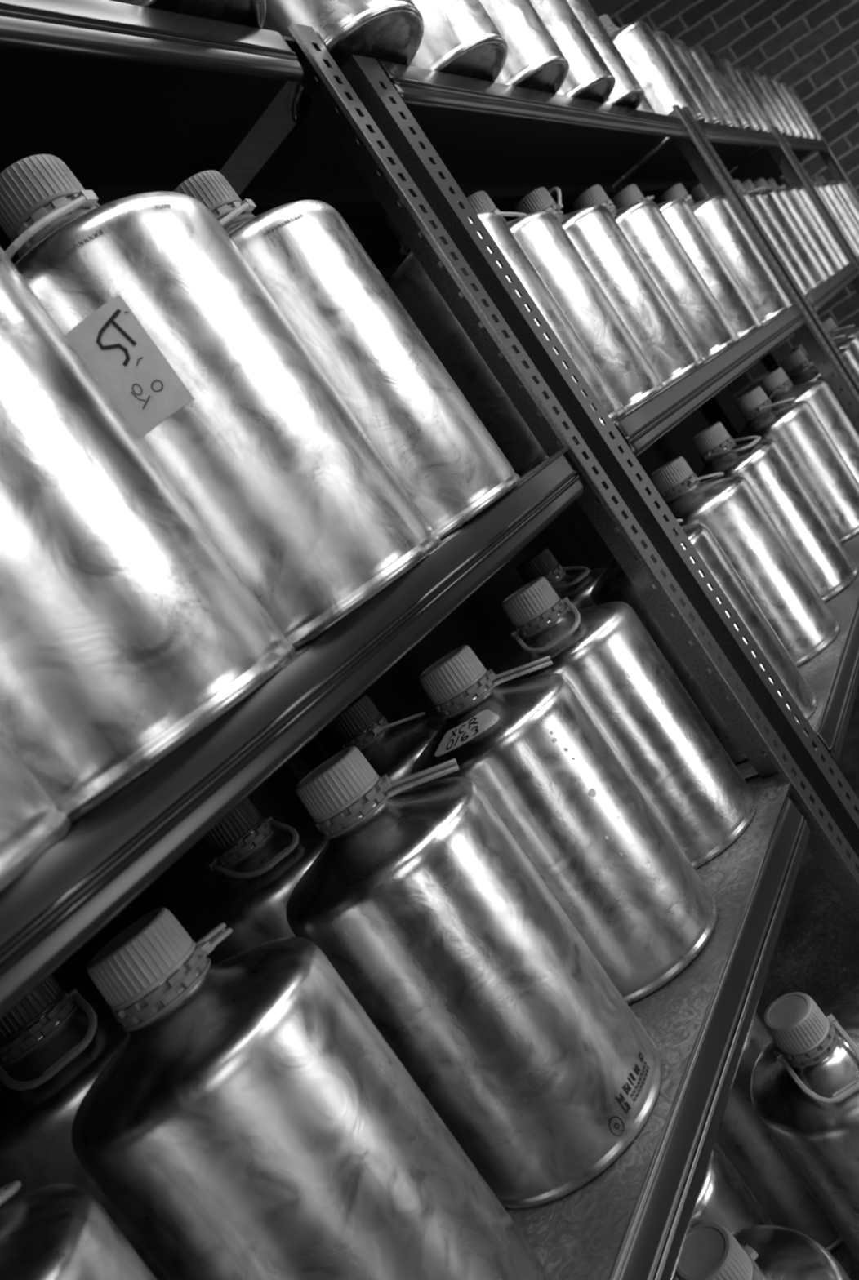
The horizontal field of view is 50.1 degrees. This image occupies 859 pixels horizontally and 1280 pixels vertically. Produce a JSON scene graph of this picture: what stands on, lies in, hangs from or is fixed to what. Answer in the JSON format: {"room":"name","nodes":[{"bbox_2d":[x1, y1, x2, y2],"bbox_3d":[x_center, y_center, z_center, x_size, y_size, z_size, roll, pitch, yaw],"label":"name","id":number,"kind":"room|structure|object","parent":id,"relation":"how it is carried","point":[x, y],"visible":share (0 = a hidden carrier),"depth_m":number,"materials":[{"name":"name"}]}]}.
{"room":"storage room","nodes":[
{"label":"storage room","id":0,"kind":"room"},
{"bbox_2d":[0,96,748,1069],"bbox_3d":[-0.481,0.100,1.461,0.150,2.750,6.954,-31,7,38],"label":"wall","id":1,"kind":"structure","parent":0,"point":[480,623],"depth_m":2.04,"materials":[{"name":"paint"}]},
{"bbox_2d":[587,0,626,17],"bbox_3d":[0.129,-1.988,1.338,2.500,0.001,9.052,-31,7,38],"label":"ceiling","id":2,"kind":"structure","parent":0,"point":[601,7],"depth_m":3.94,"materials":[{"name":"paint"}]},
{"bbox_2d":[605,0,858,399],"bbox_3d":[2.527,-2.299,4.260,3.264,2.750,0.150,-35,5,-2],"label":"wall","id":3,"kind":"structure","parent":0,"point":[811,46],"depth_m":4.10,"materials":[{"name":"brick"}]},
{"label":"floor","id":4,"kind":"structure","parent":0,"visible":0},
{"bbox_2d":[0,0,858,1279],"bbox_3d":[-0.137,0.538,0.644,0.635,1.795,1.356,-31,7,38],"label":"shelving rack","id":5,"kind":"object","parent":4,"relation":"on","point":[133,100],"visible":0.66,"depth_m":0.73,"materials":[{"name":"metal"}]},
{"bbox_2d":[0,733,70,890],"bbox_3d":[-0.315,-0.017,0.325,0.185,0.360,0.188,-31,6,32],"label":"bottle","id":6,"kind":"object","parent":5,"relation":"on","point":[31,824],"visible":1,"depth_m":0.34,"materials":[{"name":"grey metal"}]},
{"bbox_2d":[0,1181,156,1279],"bbox_3d":[-0.170,0.376,0.396,0.171,0.322,0.175,-30,7,42],"label":"bottle","id":7,"kind":"object","parent":5,"relation":"on","point":[61,1231],"visible":1,"depth_m":0.40,"materials":[{"name":"metal"}]},
{"bbox_2d":[0,974,167,1279],"bbox_3d":[-0.212,0.379,0.663,0.171,0.322,0.175,-30,7,42],"label":"bottle","id":8,"kind":"object","parent":5,"relation":"on","point":[53,1051],"visible":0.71,"depth_m":0.60,"materials":[{"name":"metal"}]},
{"bbox_2d":[0,246,295,823],"bbox_3d":[-0.249,-0.084,0.484,0.185,0.360,0.188,-31,6,32],"label":"bottle","id":9,"kind":"object","parent":5,"relation":"on","point":[126,630],"visible":0.82,"depth_m":0.42,"materials":[{"name":"grey metal"}]},
{"bbox_2d":[111,0,266,28],"bbox_3d":[-0.302,-0.640,0.784,0.173,0.321,0.171,-39,7,-40],"label":"bottle","id":10,"kind":"object","parent":5,"relation":"on","point":[251,13],"visible":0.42,"depth_m":0.79,"materials":[{"name":"grey metal"}]},
{"bbox_2d":[0,154,440,651],"bbox_3d":[-0.168,-0.162,0.637,0.185,0.360,0.188,-32,6,31],"label":"bottle","id":11,"kind":"object","parent":5,"relation":"on","point":[153,293],"visible":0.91,"depth_m":0.56,"materials":[{"name":"grey metal"}]},
{"bbox_2d":[186,797,327,964],"bbox_3d":[-0.100,0.287,0.837,0.171,0.322,0.175,-31,6,32],"label":"bottle","id":12,"kind":"object","parent":5,"relation":"on","point":[260,868],"visible":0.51,"depth_m":0.78,"materials":[{"name":"metal"}]},
{"bbox_2d":[71,907,545,1279],"bbox_3d":[-0.088,0.306,0.549,0.171,0.322,0.175,-30,7,44],"label":"bottle","id":13,"kind":"object","parent":5,"relation":"on","point":[251,1120],"visible":1,"depth_m":0.49,"materials":[{"name":"metal"}]},
{"bbox_2d":[173,169,519,540],"bbox_3d":[-0.097,-0.233,0.797,0.185,0.360,0.188,-29,7,44],"label":"bottle","id":14,"kind":"object","parent":5,"relation":"on","point":[307,257],"visible":0.5,"depth_m":0.72,"materials":[{"name":"grey metal"}]},
{"bbox_2d":[326,694,444,793],"bbox_3d":[-0.001,0.205,0.994,0.171,0.322,0.175,-31,6,32],"label":"bottle","id":15,"kind":"object","parent":5,"relation":"on","point":[393,752],"visible":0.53,"depth_m":0.96,"materials":[{"name":"metal"}]},
{"bbox_2d":[285,746,662,1208],"bbox_3d":[0.013,0.225,0.683,0.171,0.322,0.175,-30,7,42],"label":"bottle","id":16,"kind":"object","parent":5,"relation":"on","point":[422,900],"visible":0.98,"depth_m":0.61,"materials":[{"name":"metal"}]},
{"bbox_2d":[410,644,717,1004],"bbox_3d":[0.100,0.152,0.835,0.171,0.322,0.175,-31,6,32],"label":"bottle","id":17,"kind":"object","parent":5,"relation":"on","point":[533,746],"visible":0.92,"depth_m":0.76,"materials":[{"name":"metal"}]},
{"bbox_2d":[498,576,756,869],"bbox_3d":[0.186,0.080,0.979,0.171,0.322,0.175,-31,6,32],"label":"bottle","id":18,"kind":"object","parent":5,"relation":"on","point":[605,651],"visible":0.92,"depth_m":0.91,"materials":[{"name":"metal"}]},
{"bbox_2d":[671,1141,773,1279],"bbox_3d":[0.267,0.625,0.950,0.171,0.320,0.171,-31,7,38],"label":"bottle","id":19,"kind":"object","parent":5,"relation":"on","point":[724,1199],"visible":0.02,"depth_m":0.89,"materials":[{"name":"metal"}]},
{"bbox_2d":[672,1222,850,1279],"bbox_3d":[0.308,0.620,0.750,0.171,0.320,0.171,-31,7,38],"label":"bottle","id":20,"kind":"object","parent":5,"relation":"on","point":[708,1251],"visible":0.94,"depth_m":0.74,"materials":[{"name":"metal"}]},
{"bbox_2d":[715,1013,843,1253],"bbox_3d":[0.356,0.547,1.098,0.176,0.320,0.176,-31,7,38],"label":"bottle","id":21,"kind":"object","parent":5,"relation":"on","point":[741,1136],"visible":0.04,"depth_m":1.02,"materials":[{"name":"metal"}]},
{"bbox_2d":[749,991,858,1262],"bbox_3d":[0.448,0.501,0.935,0.171,0.320,0.171,-31,7,38],"label":"bottle","id":22,"kind":"object","parent":5,"relation":"on","point":[804,1085],"visible":1,"depth_m":0.90,"materials":[{"name":"metal"}]},
{"bbox_2d":[238,54,858,1026],"bbox_3d":[0.513,-0.019,1.723,0.632,1.770,1.310,-31,7,38],"label":"shelving rack","id":23,"kind":"object","parent":4,"relation":"on","point":[456,137],"visible":0.45,"depth_m":1.20,"materials":[{"name":"metal"}]},
{"bbox_2d":[262,0,423,124],"bbox_3d":[-0.165,-0.737,0.972,0.171,0.322,0.176,-31,6,33],"label":"bottle","id":24,"kind":"object","parent":23,"relation":"on","point":[392,31],"visible":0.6,"depth_m":0.93,"materials":[{"name":"grey metal"}]},
{"bbox_2d":[408,0,507,82],"bbox_3d":[-0.060,-0.824,1.154,0.171,0.322,0.176,-30,7,43],"label":"bottle","id":25,"kind":"object","parent":23,"relation":"on","point":[460,37],"visible":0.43,"depth_m":1.09,"materials":[{"name":"grey metal"}]},
{"bbox_2d":[386,199,626,476],"bbox_3d":[0.066,-0.367,1.090,0.171,0.352,0.176,-30,7,43],"label":"bottle","id":26,"kind":"object","parent":23,"relation":"on","point":[411,284],"visible":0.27,"depth_m":1.03,"materials":[{"name":"grey metal"}]},
{"bbox_2d":[479,0,568,93],"bbox_3d":[0.043,-0.909,1.329,0.171,0.322,0.176,-31,6,33],"label":"bottle","id":27,"kind":"object","parent":23,"relation":"on","point":[534,60],"visible":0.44,"depth_m":1.26,"materials":[{"name":"grey metal"}]},
{"bbox_2d":[511,547,606,647],"bbox_3d":[0.239,0.021,1.335,0.171,0.338,0.176,-30,7,43],"label":"bottle","id":28,"kind":"object","parent":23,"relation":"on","point":[577,587],"visible":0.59,"depth_m":1.30,"materials":[{"name":"metal"}]},
{"bbox_2d":[458,191,664,413],"bbox_3d":[0.147,-0.432,1.230,0.171,0.349,0.176,-30,7,42],"label":"bottle","id":29,"kind":"object","parent":23,"relation":"on","point":[542,237],"visible":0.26,"depth_m":1.16,"materials":[{"name":"grey metal"}]},
{"bbox_2d":[528,0,615,102],"bbox_3d":[0.146,-0.995,1.508,0.171,0.322,0.176,-31,6,34],"label":"bottle","id":30,"kind":"object","parent":23,"relation":"on","point":[588,77],"visible":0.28,"depth_m":1.44,"materials":[{"name":"grey metal"}]},
{"bbox_2d":[566,0,644,109],"bbox_3d":[0.228,-1.064,1.659,0.171,0.322,0.176,-31,6,34],"label":"bottle","id":31,"kind":"object","parent":23,"relation":"on","point":[627,92],"visible":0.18,"depth_m":1.59,"materials":[{"name":"grey metal"}]},
{"bbox_2d":[514,186,703,388],"bbox_3d":[0.244,-0.513,1.380,0.171,0.352,0.176,-30,7,43],"label":"bottle","id":32,"kind":"object","parent":23,"relation":"on","point":[594,232],"visible":0.53,"depth_m":1.31,"materials":[{"name":"grey metal"}]},
{"bbox_2d":[636,95,655,113],"bbox_3d":[0.298,-1.128,1.845,0.171,0.322,0.176,-30,7,42],"label":"bottle","id":33,"kind":"object","parent":23,"relation":"on","point":[645,105],"visible":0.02,"depth_m":1.79,"materials":[{"name":"grey metal"}]},
{"bbox_2d":[572,184,739,364],"bbox_3d":[0.359,-0.605,1.563,0.171,0.349,0.176,-30,7,42],"label":"bottle","id":34,"kind":"object","parent":23,"relation":"on","point":[642,223],"visible":0.49,"depth_m":1.49,"materials":[{"name":"grey metal"}]},
{"bbox_2d":[610,183,762,340],"bbox_3d":[0.453,-0.682,1.716,0.171,0.349,0.176,-31,7,36],"label":"bottle","id":35,"kind":"object","parent":23,"relation":"on","point":[677,212],"visible":0.39,"depth_m":1.64,"materials":[{"name":"grey metal"}]},
{"bbox_2d":[590,519,817,764],"bbox_3d":[0.326,-0.022,1.171,0.171,0.338,0.176,-31,6,34],"label":"bottle","id":36,"kind":"object","parent":23,"relation":"on","point":[614,584],"visible":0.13,"depth_m":1.11,"materials":[{"name":"metal"}]},
{"bbox_2d":[658,182,791,325],"bbox_3d":[0.605,-0.807,1.965,0.171,0.349,0.176,-30,7,40],"label":"bottle","id":37,"kind":"object","parent":23,"relation":"on","point":[717,216],"visible":0.48,"depth_m":1.89,"materials":[{"name":"grey metal"}]},
{"bbox_2d":[649,456,839,667],"bbox_3d":[0.439,-0.116,1.365,0.171,0.338,0.176,-31,6,33],"label":"bottle","id":38,"kind":"object","parent":23,"relation":"on","point":[729,508],"visible":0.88,"depth_m":1.29,"materials":[{"name":"metal"}]},
{"bbox_2d":[691,422,857,602],"bbox_3d":[0.557,-0.213,1.559,0.171,0.338,0.176,-30,7,42],"label":"bottle","id":39,"kind":"object","parent":23,"relation":"on","point":[763,464],"visible":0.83,"depth_m":1.49,"materials":[{"name":"metal"}]},
{"bbox_2d":[734,386,858,543],"bbox_3d":[0.717,-0.344,1.822,0.171,0.338,0.176,-31,6,33],"label":"bottle","id":40,"kind":"object","parent":23,"relation":"on","point":[795,426],"visible":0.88,"depth_m":1.75,"materials":[{"name":"metal"}]},
{"bbox_2d":[757,367,858,483],"bbox_3d":[0.826,-0.434,1.998,0.171,0.338,0.176,-31,6,34],"label":"bottle","id":41,"kind":"object","parent":23,"relation":"on","point":[776,386],"visible":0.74,"depth_m":1.92,"materials":[{"name":"metal"}]},
{"bbox_2d":[608,106,858,439],"bbox_3d":[1.082,-0.521,2.676,0.632,1.770,1.043,-31,7,38],"label":"shelving rack","id":42,"kind":"object","parent":4,"relation":"on","point":[727,146],"visible":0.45,"depth_m":2.31,"materials":[{"name":"metal"}]},
{"bbox_2d":[598,14,705,165],"bbox_3d":[0.470,-1.269,2.104,0.173,0.321,0.171,-39,7,-40],"label":"bottle","id":43,"kind":"object","parent":42,"relation":"on","point":[662,86],"visible":0.4,"depth_m":2.03,"materials":[{"name":"grey metal"}]},
{"bbox_2d":[618,24,720,124],"bbox_3d":[0.549,-1.337,2.241,0.171,0.321,0.173,-32,6,25],"label":"bottle","id":44,"kind":"object","parent":42,"relation":"on","point":[710,116],"visible":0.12,"depth_m":2.17,"materials":[{"name":"grey metal"}]},
{"bbox_2d":[671,40,734,126],"bbox_3d":[0.628,-1.405,2.377,0.173,0.321,0.171,-39,7,-39],"label":"bottle","id":45,"kind":"object","parent":42,"relation":"on","point":[725,119],"visible":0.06,"depth_m":2.31,"materials":[{"name":"grey metal"}]},
{"bbox_2d":[688,44,750,128],"bbox_3d":[0.713,-1.477,2.507,0.173,0.321,0.171,-39,7,-40],"label":"bottle","id":46,"kind":"object","parent":42,"relation":"on","point":[697,51],"visible":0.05,"depth_m":2.44,"materials":[{"name":"grey metal"}]},
{"bbox_2d":[706,52,761,130],"bbox_3d":[0.792,-1.545,2.644,0.171,0.321,0.173,-32,6,26],"label":"bottle","id":47,"kind":"object","parent":42,"relation":"on","point":[754,125],"visible":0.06,"depth_m":2.58,"materials":[{"name":"grey metal"}]},
{"bbox_2d":[720,58,771,132],"bbox_3d":[0.872,-1.613,2.780,0.173,0.321,0.171,-39,7,-40],"label":"bottle","id":48,"kind":"object","parent":42,"relation":"on","point":[726,64],"visible":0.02,"depth_m":2.71,"materials":[{"name":"grey metal"}]},
{"bbox_2d":[688,182,808,295],"bbox_3d":[0.715,-0.905,2.150,0.171,0.348,0.173,-32,6,28],"label":"bottle","id":49,"kind":"object","parent":42,"relation":"on","point":[698,193],"visible":0.22,"depth_m":2.10,"materials":[{"name":"grey metal"}]},
{"bbox_2d":[733,178,828,286],"bbox_3d":[0.877,-1.044,2.419,0.171,0.348,0.173,-32,6,27],"label":"bottle","id":50,"kind":"object","parent":42,"relation":"on","point":[771,197],"visible":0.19,"depth_m":2.35,"materials":[{"name":"grey metal"}]},
{"bbox_2d":[747,191,817,292],"bbox_3d":[0.794,-0.973,2.287,0.171,0.348,0.173,-32,6,28],"label":"bottle","id":51,"kind":"object","parent":42,"relation":"on","point":[757,197],"visible":0.11,"depth_m":2.22,"materials":[{"name":"grey metal"}]},
{"bbox_2d":[741,179,835,278],"bbox_3d":[0.956,-1.111,2.555,0.171,0.348,0.173,-29,8,48],"label":"bottle","id":52,"kind":"object","parent":42,"relation":"on","point":[747,184],"visible":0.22,"depth_m":2.49,"materials":[{"name":"grey metal"}]},
{"bbox_2d":[752,177,844,273],"bbox_3d":[1.040,-1.182,2.687,0.173,0.348,0.171,-39,7,-40],"label":"bottle","id":53,"kind":"object","parent":42,"relation":"on","point":[792,192],"visible":0.29,"depth_m":2.62,"materials":[{"name":"grey metal"}]},
{"bbox_2d":[778,348,824,385],"bbox_3d":[0.948,-0.538,2.200,0.171,0.337,0.172,-33,6,19],"label":"bottle","id":54,"kind":"object","parent":42,"relation":"on","point":[795,366],"visible":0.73,"depth_m":2.16,"materials":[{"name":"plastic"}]},
{"bbox_2d":[765,177,849,266],"bbox_3d":[1.118,-1.250,2.824,0.171,0.348,0.173,-32,6,29],"label":"bottle","id":55,"kind":"object","parent":42,"relation":"on","point":[771,183],"visible":0.15,"depth_m":2.76,"materials":[{"name":"grey metal"}]},
{"bbox_2d":[791,342,858,382],"bbox_3d":[1.035,-0.613,2.345,0.171,0.337,0.172,-33,6,18],"label":"bottle","id":56,"kind":"object","parent":42,"relation":"on","point":[846,353],"visible":0.1,"depth_m":2.27,"materials":[{"name":"metal"}]},
{"bbox_2d":[821,317,858,341],"bbox_3d":[1.214,-0.768,2.642,0.171,0.337,0.172,-33,6,19],"label":"bottle","id":57,"kind":"object","parent":42,"relation":"on","point":[828,324],"visible":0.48,"depth_m":2.60,"materials":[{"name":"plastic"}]},
{"bbox_2d":[831,334,858,364],"bbox_3d":[1.124,-0.691,2.494,0.171,0.337,0.172,-33,6,19],"label":"bottle","id":58,"kind":"object","parent":42,"relation":"on","point":[851,343],"visible":0.06,"depth_m":2.41,"materials":[{"name":"metal"}]},
{"bbox_2d":[706,126,858,437],"bbox_3d":[1.597,-0.962,3.530,0.632,1.750,1.052,-31,7,38],"label":"shelving rack","id":59,"kind":"object","parent":4,"relation":"on","point":[761,164],"visible":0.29,"depth_m":3.27,"materials":[{"name":"metal"}]},
{"bbox_2d":[732,62,786,166],"bbox_3d":[0.984,-1.708,2.952,0.173,0.321,0.171,-39,7,-40],"label":"bottle","id":60,"kind":"object","parent":59,"relation":"on","point":[741,69],"visible":0.06,"depth_m":2.88,"materials":[{"name":"grey metal"}]},
{"bbox_2d":[749,68,795,135],"bbox_3d":[1.064,-1.777,3.090,0.171,0.321,0.173,-32,6,26],"label":"bottle","id":61,"kind":"object","parent":59,"relation":"on","point":[789,131],"visible":0.03,"depth_m":3.02,"materials":[{"name":"grey metal"}]},
{"bbox_2d":[758,71,803,137],"bbox_3d":[1.148,-1.848,3.224,0.171,0.321,0.173,-32,6,26],"label":"bottle","id":62,"kind":"object","parent":59,"relation":"on","point":[764,77],"visible":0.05,"depth_m":3.15,"materials":[{"name":"grey metal"}]},
{"bbox_2d":[768,76,810,137],"bbox_3d":[1.228,-1.917,3.362,0.173,0.321,0.171,-39,7,-39],"label":"bottle","id":63,"kind":"object","parent":59,"relation":"on","point":[806,134],"visible":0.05,"depth_m":3.30,"materials":[{"name":"grey metal"}]},
{"bbox_2d":[776,79,817,139],"bbox_3d":[1.312,-1.988,3.496,0.171,0.321,0.173,-32,6,26],"label":"bottle","id":64,"kind":"object","parent":59,"relation":"on","point":[781,82],"visible":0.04,"depth_m":3.43,"materials":[{"name":"grey metal"}]},
{"bbox_2d":[786,83,823,140],"bbox_3d":[1.392,-2.057,3.633,0.173,0.321,0.171,-39,7,-39],"label":"bottle","id":65,"kind":"object","parent":59,"relation":"on","point":[790,87],"visible":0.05,"depth_m":3.57,"materials":[{"name":"grey metal"}]},
{"bbox_2d":[775,177,858,257],"bbox_3d":[1.230,-1.344,3.001,0.171,0.348,0.173,-29,8,48],"label":"bottle","id":66,"kind":"object","parent":59,"relation":"on","point":[782,181],"visible":0.16,"depth_m":2.95,"materials":[{"name":"grey metal"}]},
{"bbox_2d":[807,175,858,229],"bbox_3d":[1.473,-1.553,3.412,0.171,0.348,0.173,-32,6,27],"label":"bottle","id":67,"kind":"object","parent":59,"relation":"on","point":[834,186],"visible":0.1,"depth_m":3.34,"materials":[{"name":"grey metal"}]},
{"bbox_2d":[810,174,858,221],"bbox_3d":[1.557,-1.624,3.544,0.171,0.348,0.173,-29,8,48],"label":"bottle","id":68,"kind":"object","parent":59,"relation":"on","point":[815,179],"visible":0.22,"depth_m":3.47,"materials":[{"name":"grey metal"}]},
{"bbox_2d":[816,184,858,254],"bbox_3d":[1.309,-1.413,3.139,0.173,0.348,0.171,-39,7,-41],"label":"bottle","id":69,"kind":"object","parent":59,"relation":"on","point":[821,188],"visible":0.02,"depth_m":3.07,"materials":[{"name":"grey metal"}]},
{"bbox_2d":[818,174,858,208],"bbox_3d":[1.636,-1.692,3.681,0.171,0.348,0.173,-32,6,28],"label":"bottle","id":70,"kind":"object","parent":59,"relation":"on","point":[821,178],"visible":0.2,"depth_m":3.61,"materials":[{"name":"grey metal"}]},
{"bbox_2d":[821,182,858,244],"bbox_3d":[1.394,-1.484,3.273,0.173,0.348,0.171,-39,7,-41],"label":"bottle","id":71,"kind":"object","parent":59,"relation":"on","point":[828,187],"visible":0.02,"depth_m":3.20,"materials":[{"name":"grey metal"}]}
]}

